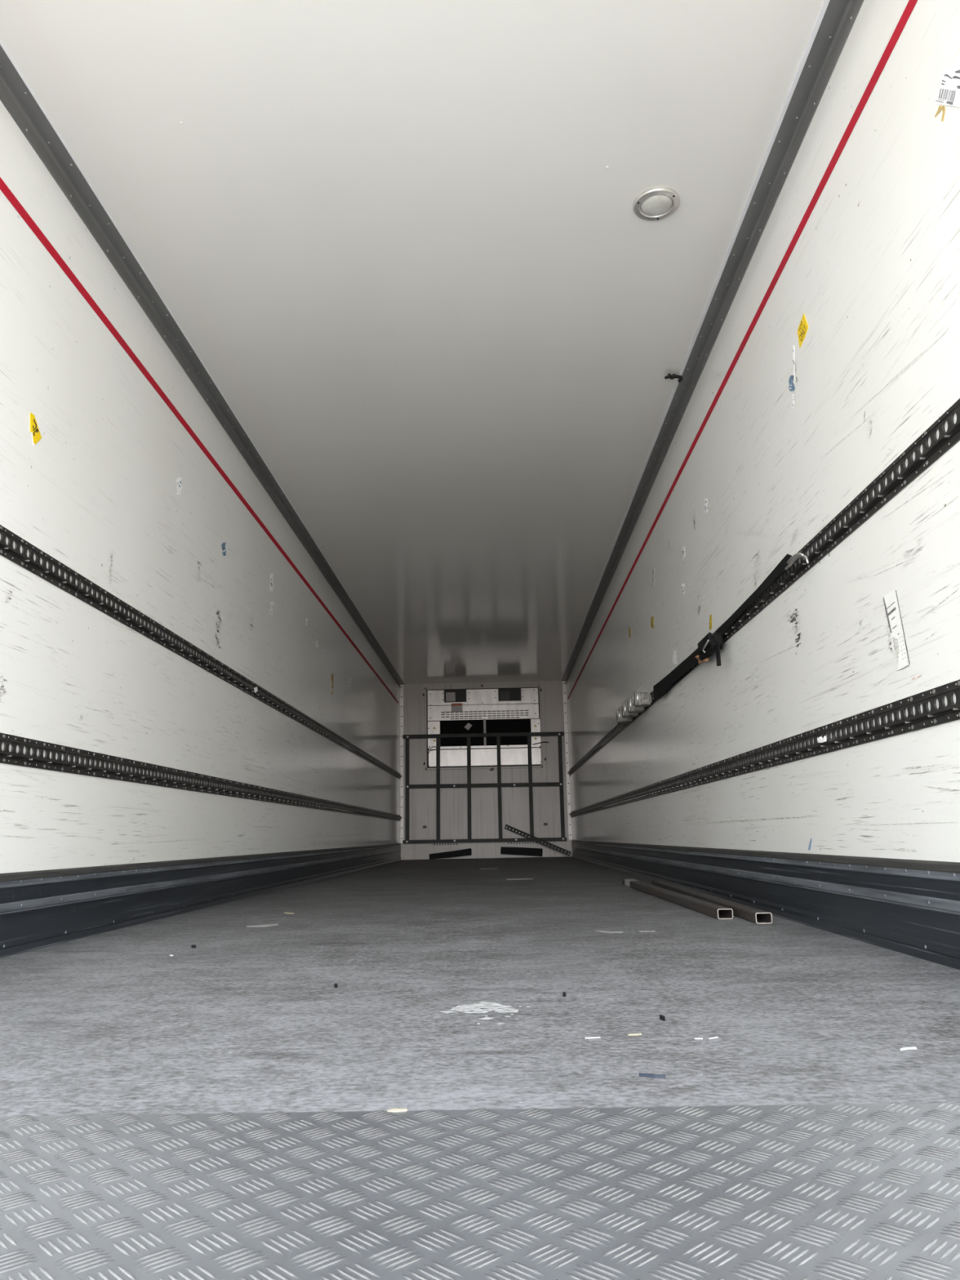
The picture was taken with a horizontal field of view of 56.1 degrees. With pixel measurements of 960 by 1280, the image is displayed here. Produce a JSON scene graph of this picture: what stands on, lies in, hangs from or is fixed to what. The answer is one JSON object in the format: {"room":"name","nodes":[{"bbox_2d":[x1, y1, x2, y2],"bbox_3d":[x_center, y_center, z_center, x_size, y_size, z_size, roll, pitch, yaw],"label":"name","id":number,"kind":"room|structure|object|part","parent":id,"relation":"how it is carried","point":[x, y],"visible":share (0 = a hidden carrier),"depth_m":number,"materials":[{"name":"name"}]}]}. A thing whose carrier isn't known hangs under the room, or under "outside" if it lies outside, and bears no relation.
{"room":"truck trailer interior","nodes":[
{"label":"truck trailer interior","id":0,"kind":"room"},
{"bbox_2d":[0,100,399,873],"bbox_3d":[-1.353,0.234,6.116,0.061,2.370,14.590,-1,-12,1],"label":"wall","id":1,"kind":"structure","parent":0,"point":[96,493],"depth_m":3.63,"materials":[{"name":"white plastic"}]},
{"bbox_2d":[30,413,41,444],"bbox_3d":[-1.400,-0.656,2.840,0.002,0.098,0.080,-1,-12,1],"label":"sticker","id":2,"kind":"object","parent":1,"relation":"attached to","point":[36,435],"visible":1,"depth_m":2.83,"materials":[{"name":"yellow paper"}]},
{"bbox_2d":[176,477,182,494],"bbox_3d":[-1.379,-0.708,4.132,0.001,0.104,0.075,-1,-12,1],"label":"sticker remnant","id":3,"kind":"object","parent":1,"relation":"attached to","point":[179,479],"visible":1,"depth_m":4.13,"materials":[{"name":"white paper"}]},
{"bbox_2d":[0,177,398,703],"bbox_3d":[-1.341,-0.596,6.147,0.001,0.036,14.260,-1,-12,1],"label":"red stripe","id":4,"kind":"object","parent":1,"relation":"attached to","point":[5,189],"visible":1,"depth_m":3.69,"materials":[{"name":"red paint"}]},
{"bbox_2d":[0,843,400,958],"bbox_3d":[-1.306,1.489,5.811,0.046,0.232,14.530,-1,-12,1],"label":"baseboard","id":5,"kind":"structure","parent":1,"relation":"attached to","point":[40,908],"depth_m":3.55,"materials":[{"name":"grey metal"}]},
{"bbox_2d":[0,732,401,821],"bbox_3d":[-1.274,1.283,7.074,0.018,0.085,12.107,-1,-12,1],"label":"rail","id":6,"kind":"object","parent":1,"relation":"attached to","point":[14,749],"visible":1,"depth_m":3.58,"materials":[{"name":"metal"}]},
{"bbox_2d":[0,524,401,779],"bbox_3d":[-1.285,0.703,7.200,0.018,0.085,12.107,-1,-12,1],"label":"rail","id":7,"kind":"object","parent":1,"relation":"attached to","point":[16,549],"visible":1,"depth_m":3.60,"materials":[{"name":"metal"}]},
{"bbox_2d":[0,40,404,688],"bbox_3d":[-1.309,-0.841,6.363,0.071,0.066,14.620,-1,-12,1],"label":"trim","id":8,"kind":"structure","parent":1,"relation":"attached to","point":[16,95],"depth_m":3.65,"materials":[{"name":"metal"}]},
{"bbox_2d":[221,542,226,555],"bbox_3d":[-1.363,-0.489,4.797,0.001,0.085,0.091,-1,-12,1],"label":"sticker remnant","id":9,"kind":"object","parent":1,"relation":"attached to","point":[223,545],"visible":1,"depth_m":4.80,"materials":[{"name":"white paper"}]},
{"bbox_2d":[270,573,273,591],"bbox_3d":[-1.342,-0.374,5.819,0.001,0.141,0.096,-1,-12,1],"label":"sticker remnant","id":10,"kind":"object","parent":1,"relation":"attached to","point":[272,574],"visible":1,"depth_m":5.82,"materials":[{"name":"white paper"}]},
{"bbox_2d":[270,601,274,615],"bbox_3d":[-1.339,-0.206,5.802,0.001,0.104,0.102,-1,-12,1],"label":"sticker remnant","id":11,"kind":"object","parent":1,"relation":"attached to","point":[272,602],"visible":1,"depth_m":5.80,"materials":[{"name":"white paper"}]},
{"bbox_2d":[330,673,333,694],"bbox_3d":[-1.289,0.384,7.859,0.001,0.192,0.143,-1,-12,1],"label":"sticker remnant","id":12,"kind":"object","parent":1,"relation":"attached to","point":[332,675],"visible":1,"depth_m":7.88,"materials":[{"name":"yellow paper"}]},
{"bbox_2d":[0,0,823,684],"bbox_3d":[-0.117,-0.932,6.341,2.580,0.062,14.590,-1,-12,1],"label":"ceiling","id":13,"kind":"structure","parent":0,"point":[404,243],"depth_m":3.40,"materials":[{"name":"white plastic"}]},
{"bbox_2d":[633,186,679,221],"bbox_3d":[0.641,-1.575,3.270,0.167,0.021,0.167,-1,-12,1],"label":"recessed light","id":14,"kind":"object","parent":13,"relation":"in","point":[658,203],"visible":1,"depth_m":3.25,"materials":[{"name":"silver metal"}]},
{"bbox_2d":[664,373,682,382],"bbox_3d":[0.972,-1.307,4.486,0.124,0.032,0.074,5,-14,-26],"label":"cable tie","id":15,"kind":"object","parent":13,"relation":"hanging from","point":[669,375],"visible":1,"depth_m":4.48,"materials":[{"name":"black plastic"}]},
{"bbox_2d":[0,856,959,1116],"bbox_3d":[-0.040,1.867,6.979,2.580,0.061,12.153,-1,-12,1],"label":"floor","id":16,"kind":"structure","parent":0,"point":[451,976],"depth_m":1.68,"materials":[{"name":"grey"}]},
{"bbox_2d":[246,924,278,927],"bbox_3d":[-0.802,1.059,3.340,0.122,0.001,0.079,4,-13,-24],"label":"paper strip","id":17,"kind":"object","parent":16,"relation":"on","point":[268,925],"visible":1,"depth_m":3.34,"materials":[{"name":"white paper"}]},
{"bbox_2d":[402,731,566,843],"bbox_3d":[0.061,2.119,12.989,2.351,1.556,0.058,-1,-12,1],"label":"grid","id":18,"kind":"object","parent":16,"relation":"on","point":[468,785],"visible":1,"depth_m":12.99,"materials":[{"name":"grey paint"}]},
{"bbox_3d":[0.048,1.389,13.153,2.349,0.058,0.048,-1,-12,1],"label":"rail","id":19,"kind":"part","parent":18,"relation":"part of","materials":[{"name":"black metal"}]},
{"bbox_3d":[0.065,2.854,12.834,2.328,0.054,0.048,-1,-12,1],"label":"rail","id":20,"kind":"part","parent":18,"relation":"part of","materials":[{"name":"black metal"}]},
{"bbox_3d":[0.058,2.095,13.002,2.270,0.063,0.034,-1,-12,1],"label":"rail","id":21,"kind":"part","parent":18,"relation":"part of","materials":[{"name":"black metal"}]},
{"bbox_2d":[505,878,532,879],"bbox_3d":[0.285,1.731,6.528,0.198,0.001,0.208,-1,-12,1],"label":"paper strip","id":22,"kind":"object","parent":16,"relation":"on","point":[505,878],"visible":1,"depth_m":6.54,"materials":[{"name":"white paper"}]},
{"bbox_2d":[504,824,570,856],"bbox_3d":[0.806,2.823,12.729,0.964,0.461,0.039,-5,-13,17],"label":"perforated angle","id":23,"kind":"object","parent":16,"relation":"on","point":[507,825],"visible":1,"depth_m":12.73,"materials":[{"name":"grey paint"}]},
{"bbox_2d":[584,1036,600,1038],"bbox_3d":[0.175,0.617,1.400,0.025,0.001,0.007,0,-12,-6],"label":"paper strip","id":24,"kind":"object","parent":16,"relation":"on","point":[587,1037],"visible":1,"depth_m":1.40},
{"bbox_2d":[596,930,622,933],"bbox_3d":[0.406,0.941,2.905,0.116,0.001,0.055,-9,-15,34],"label":"paper scrap","id":25,"kind":"object","parent":16,"relation":"on","point":[605,931],"visible":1,"depth_m":2.90,"materials":[{"name":"white paper"}]},
{"bbox_2d":[627,1033,641,1035],"bbox_3d":[0.244,0.619,1.415,0.025,0.001,0.008,2,-13,-13],"label":"paper strip","id":26,"kind":"object","parent":16,"relation":"on","point":[631,1034],"visible":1,"depth_m":1.41,"materials":[{"name":"white paper"}]},
{"bbox_2d":[639,1072,665,1077],"bbox_3d":[0.223,0.565,1.170,0.035,0.003,0.006,-6,-13,20],"label":"thread","id":27,"kind":"object","parent":16,"relation":"on","point":[640,1073],"visible":1,"depth_m":1.17},
{"bbox_2d":[659,1014,665,1021],"bbox_3d":[0.309,0.640,1.528,0.006,0.006,0.029,0,-12,-6],"label":"crumb","id":28,"kind":"object","parent":16,"relation":"on","point":[661,1017],"visible":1,"depth_m":1.52,"materials":[{"name":"rubber"}]},
{"bbox_2d":[622,878,733,919],"bbox_3d":[0.896,1.240,4.415,0.059,0.038,2.389,-1,-12,0],"label":"tube","id":29,"kind":"object","parent":16,"relation":"on","point":[719,912],"visible":1,"depth_m":3.84,"materials":[{"name":"grey metal"}]},
{"bbox_2d":[651,880,772,924],"bbox_3d":[1.004,1.191,4.195,0.056,0.037,2.313,-1,-12,2],"label":"tube","id":30,"kind":"object","parent":16,"relation":"on","point":[755,915],"visible":0.91,"depth_m":3.49,"materials":[{"name":"grey metal"}]},
{"bbox_2d":[900,1046,916,1050],"bbox_3d":[0.612,0.585,1.290,0.032,0.002,0.010,2,-13,-13],"label":"paper scrap","id":31,"kind":"object","parent":16,"relation":"on","point":[910,1047],"visible":1,"depth_m":1.29,"materials":[{"name":"white paper"}]},
{"bbox_2d":[0,1102,959,1279],"bbox_3d":[-0.199,0.319,-0.147,2.580,0.062,2.440,-1,-12,1],"label":"plate","id":32,"kind":"object","parent":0,"point":[862,1191],"visible":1,"depth_m":0.79,"materials":[{"name":"metal"}]},
{"bbox_2d":[386,1108,407,1111],"bbox_3d":[-0.096,0.546,1.047,0.023,0.001,0.009,-1,-12,1],"label":"paper scrap","id":33,"kind":"object","parent":32,"relation":"on","point":[392,1109],"visible":1,"depth_m":1.05,"materials":[{"name":"beige paper"}]},
{"bbox_2d":[403,680,572,851],"bbox_3d":[0.068,1.881,13.171,2.580,2.642,0.083,-1,-12,1],"label":"wall","id":34,"kind":"structure","parent":0,"point":[546,799],"depth_m":13.06,"materials":[{"name":"white metal"}]},
{"bbox_2d":[400,684,404,843],"bbox_3d":[-1.140,1.791,13.170,0.050,2.300,0.017,-1,-12,1],"label":"trim","id":35,"kind":"structure","parent":34,"relation":"attached to","point":[402,740],"depth_m":13.15,"materials":[{"name":"white metal"}]},
{"bbox_2d":[429,848,471,859],"bbox_3d":[-0.422,3.044,12.842,0.602,0.140,0.070,-1,-12,1],"label":"strip","id":36,"kind":"object","parent":34,"relation":"attached to","point":[464,852],"visible":1,"depth_m":12.81,"materials":[{"name":"black rubber"}]},
{"bbox_2d":[422,684,548,769],"bbox_3d":[0.080,1.277,13.239,1.841,1.261,0.047,-1,-12,1],"label":"refrigeration unit","id":37,"kind":"object","parent":34,"relation":"attached to","point":[499,708],"visible":1,"depth_m":13.25,"materials":[{"name":"white metal"}]},
{"bbox_3d":[-0.676,1.390,13.237,0.178,0.391,0.025,-1,-12,1],"label":"plate","id":38,"kind":"part","parent":37,"relation":"part of","materials":[{"name":"white metal"}]},
{"bbox_3d":[0.046,1.066,13.291,1.636,0.216,0.025,-1,-12,1],"label":"grille panel","id":39,"kind":"part","parent":37,"relation":"part of","materials":[{"name":"white metal"}]},
{"bbox_3d":[0.042,0.842,13.340,1.636,0.226,0.025,-1,-12,1],"label":"fan panel","id":40,"kind":"part","parent":37,"relation":"part of","materials":[{"name":"white metal"}]},
{"bbox_3d":[0.070,1.711,13.150,1.642,0.244,0.027,-1,-12,1],"label":"panel","id":41,"kind":"part","parent":37,"relation":"part of","materials":[{"name":"white metal"}]},
{"bbox_3d":[0.817,1.355,13.211,0.134,0.391,0.025,-1,-12,1],"label":"plate","id":42,"kind":"part","parent":37,"relation":"part of","materials":[{"name":"white metal"}]},
{"bbox_2d":[400,840,572,859],"bbox_3d":[0.089,2.998,12.882,2.440,0.235,0.012,-1,-12,1],"label":"baseboard","id":43,"kind":"structure","parent":34,"relation":"attached to","point":[479,850],"depth_m":12.88,"materials":[{"name":"white metal"}]},
{"bbox_2d":[500,846,542,856],"bbox_3d":[0.591,3.011,12.826,0.599,0.143,0.070,-1,-12,1],"label":"bumper cover","id":44,"kind":"object","parent":34,"relation":"attached to","point":[508,851],"visible":1,"depth_m":12.79,"materials":[{"name":"black rubber"}]},
{"bbox_2d":[562,680,572,839],"bbox_3d":[1.269,1.734,13.128,0.050,2.300,0.017,-1,-12,1],"label":"trim","id":45,"kind":"structure","parent":34,"relation":"attached to","point":[564,691],"depth_m":13.12,"materials":[{"name":"white metal"}]},
{"bbox_2d":[565,0,959,862],"bbox_3d":[1.163,0.058,6.098,0.061,2.610,14.590,-1,-12,1],"label":"wall","id":46,"kind":"structure","parent":0,"point":[873,271],"depth_m":2.80,"materials":[{"name":"white plastic"}]},
{"bbox_2d":[628,626,631,637],"bbox_3d":[1.143,-0.055,6.890,0.001,0.103,0.142,-1,-12,1],"label":"sticker remnant","id":47,"kind":"object","parent":46,"relation":"attached to","point":[629,628],"visible":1,"depth_m":6.88,"materials":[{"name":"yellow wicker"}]},
{"bbox_2d":[650,616,653,627],"bbox_3d":[1.125,-0.115,5.883,0.001,0.096,0.144,-1,-12,1],"label":"sticker remnant","id":48,"kind":"object","parent":46,"relation":"attached to","point":[652,617],"visible":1,"depth_m":5.87,"materials":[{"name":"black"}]},
{"bbox_2d":[651,567,654,585],"bbox_3d":[1.117,-0.407,5.808,0.001,0.126,0.123,-1,-12,1],"label":"sticker remnant","id":49,"kind":"object","parent":46,"relation":"attached to","point":[653,568],"visible":1,"depth_m":5.80,"materials":[{"name":"white paper"}]},
{"bbox_2d":[672,650,676,664],"bbox_3d":[1.117,0.102,5.171,0.001,0.089,0.128,-1,-12,1],"label":"sticker remnant","id":50,"kind":"object","parent":46,"relation":"attached to","point":[674,656],"visible":1,"depth_m":5.17,"materials":[{"name":"white paper"}]},
{"bbox_2d":[681,546,685,559],"bbox_3d":[1.099,-0.473,4.865,0.001,0.071,0.096,-1,-12,1],"label":"sticker remnant","id":51,"kind":"object","parent":46,"relation":"attached to","point":[683,553],"visible":1,"depth_m":4.86,"materials":[{"name":"white paper"}]},
{"bbox_2d":[681,583,685,594],"bbox_3d":[1.104,-0.281,4.892,0.001,0.076,0.102,-1,-12,1],"label":"sticker remnant","id":52,"kind":"object","parent":46,"relation":"attached to","point":[682,584],"visible":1,"depth_m":4.90,"materials":[{"name":"white paper"}]},
{"bbox_2d":[693,512,696,529],"bbox_3d":[1.091,-0.601,4.580,0.001,0.095,0.069,-1,-12,1],"label":"sticker remnant","id":53,"kind":"object","parent":46,"relation":"attached to","point":[694,515],"visible":1,"depth_m":4.57,"materials":[{"name":"white paper"}]},
{"bbox_2d":[703,497,707,512],"bbox_3d":[1.085,-0.645,4.338,0.001,0.083,0.095,-1,-12,1],"label":"sticker remnant","id":54,"kind":"object","parent":46,"relation":"attached to","point":[705,508],"visible":1,"depth_m":4.33,"materials":[{"name":"white paper"}]},
{"bbox_2d":[709,614,711,629],"bbox_3d":[1.098,-0.084,4.296,0.001,0.073,0.072,-1,-12,1],"label":"sticker remnant","id":55,"kind":"object","parent":46,"relation":"attached to","point":[710,615],"visible":1,"depth_m":4.29,"materials":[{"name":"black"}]},
{"bbox_2d":[560,0,863,684],"bbox_3d":[1.075,-0.896,6.322,0.080,0.066,14.620,-1,-12,1],"label":"trim","id":56,"kind":"structure","parent":46,"relation":"attached to","point":[835,20],"depth_m":3.42,"materials":[{"name":"metal"}]},
{"bbox_2d":[567,0,917,700],"bbox_3d":[1.115,-0.654,6.105,0.001,0.036,14.260,-1,-12,1],"label":"red stripe","id":57,"kind":"object","parent":46,"relation":"attached to","point":[910,5],"visible":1,"depth_m":2.95,"materials":[{"name":"red paint"}]},
{"bbox_2d":[568,398,959,776],"bbox_3d":[1.156,0.645,7.157,0.018,0.085,12.107,-1,-12,1],"label":"rail","id":58,"kind":"object","parent":46,"relation":"attached to","point":[944,433],"visible":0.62,"depth_m":2.50,"materials":[{"name":"metal"}]},
{"bbox_2d":[616,706,632,723],"bbox_3d":[1.080,0.562,6.788,0.116,0.123,0.150,-1,-12,1],"label":"fitting","id":59,"kind":"object","parent":58,"relation":"attached to","point":[620,719],"visible":0.74,"depth_m":6.72,"materials":[{"name":"metal"}]},
{"bbox_2d":[621,699,639,717],"bbox_3d":[1.075,0.494,6.496,0.114,0.123,0.150,-1,-12,1],"label":"fitting","id":60,"kind":"object","parent":58,"relation":"attached to","point":[624,706],"visible":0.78,"depth_m":6.43,"materials":[{"name":"metal"}]},
{"bbox_2d":[626,694,644,712],"bbox_3d":[1.069,0.440,6.221,0.113,0.123,0.150,-1,-12,1],"label":"fitting","id":61,"kind":"object","parent":58,"relation":"attached to","point":[631,708],"visible":0.81,"depth_m":6.16,"materials":[{"name":"metal"}]},
{"bbox_2d":[634,687,651,706],"bbox_3d":[1.066,0.377,5.949,0.106,0.123,0.150,-1,-12,1],"label":"fitting","id":62,"kind":"object","parent":58,"relation":"attached to","point":[643,699],"visible":1,"depth_m":5.89,"materials":[{"name":"metal"}]},
{"bbox_2d":[653,552,808,702],"bbox_3d":[1.052,0.079,4.255,0.060,0.207,2.978,-1,-12,1],"label":"strap","id":63,"kind":"object","parent":58,"relation":"attached to","point":[708,645],"visible":0.99,"depth_m":3.98,"materials":[{"name":"fabric"}]},
{"bbox_2d":[695,655,708,663],"bbox_3d":[1.065,0.089,4.328,0.016,0.067,0.230,-1,-12,1],"label":"scrap","id":64,"kind":"object","parent":63,"relation":"attached to","point":[696,656],"visible":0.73,"depth_m":4.33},
{"bbox_2d":[569,679,959,817],"bbox_3d":[1.168,1.225,7.031,0.018,0.085,12.107,-1,-12,1],"label":"rail","id":65,"kind":"object","parent":46,"relation":"attached to","point":[940,704],"visible":1,"depth_m":2.76,"materials":[{"name":"metal"}]},
{"bbox_2d":[817,736,826,742],"bbox_3d":[1.061,0.309,2.799,0.004,0.020,0.066,-1,-12,1],"label":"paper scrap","id":66,"kind":"object","parent":65,"relation":"attached to","point":[820,739],"visible":1,"depth_m":2.79,"materials":[{"name":"white paper"}]},
{"bbox_2d":[571,840,959,969],"bbox_3d":[1.167,1.431,5.769,0.046,0.232,14.530,-1,-12,1],"label":"baseboard","id":67,"kind":"structure","parent":46,"relation":"attached to","point":[908,907],"depth_m":2.79,"materials":[{"name":"grey metal"}]},
{"bbox_2d":[788,375,795,391],"bbox_3d":[1.058,-0.869,3.062,0.001,0.068,0.067,-1,-12,1],"label":"sticker remnant","id":68,"kind":"object","parent":46,"relation":"attached to","point":[791,387],"visible":1,"depth_m":3.06,"materials":[{"name":"blue paper"}]},
{"bbox_2d":[791,393,794,408],"bbox_3d":[1.059,-0.809,3.051,0.001,0.052,0.031,-1,-12,1],"label":"sticker remnant","id":69,"kind":"object","parent":46,"relation":"attached to","point":[793,395],"visible":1,"depth_m":3.05,"materials":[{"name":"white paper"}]},
{"bbox_2d":[792,345,795,378],"bbox_3d":[1.056,-0.935,3.035,0.001,0.116,0.042,-1,-12,1],"label":"sticker remnant","id":70,"kind":"object","parent":46,"relation":"attached to","point":[793,345],"visible":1,"depth_m":3.03,"materials":[{"name":"white paper"}]},
{"bbox_2d":[796,313,808,348],"bbox_3d":[1.052,-1.014,2.941,0.002,0.088,0.096,-1,-12,1],"label":"sticker","id":71,"kind":"object","parent":46,"relation":"attached to","point":[802,331],"visible":1,"depth_m":2.94,"materials":[{"name":"yellow paper"}]},
{"bbox_2d":[808,838,812,850],"bbox_3d":[1.093,0.677,2.987,0.001,0.040,0.047,-1,-12,1],"label":"blue mark","id":72,"kind":"object","parent":46,"relation":"attached to","point":[810,843],"visible":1,"depth_m":2.98,"materials":[{"name":"blue paint"}]},
{"bbox_2d":[883,588,910,671],"bbox_3d":[1.065,-0.025,2.306,0.002,0.206,0.107,-1,-12,1],"label":"label","id":73,"kind":"object","parent":46,"relation":"attached to","point":[899,646],"visible":1,"depth_m":2.30,"materials":[{"name":"paper"}]},
{"bbox_2d":[933,69,959,121],"bbox_3d":[1.032,-1.184,1.960,0.002,0.172,0.171,-1,-12,1],"label":"label","id":74,"kind":"object","parent":46,"relation":"attached to","point":[948,93],"visible":1,"depth_m":1.98,"materials":[{"name":"white paper"}]},
{"bbox_2d":[935,70,959,105],"bbox_3d":[1.030,-1.212,1.978,0.001,0.094,0.120,-1,-12,1],"label":"print","id":75,"kind":"object","parent":74,"relation":"attached to","point":[948,93],"depth_m":1.98}
]}

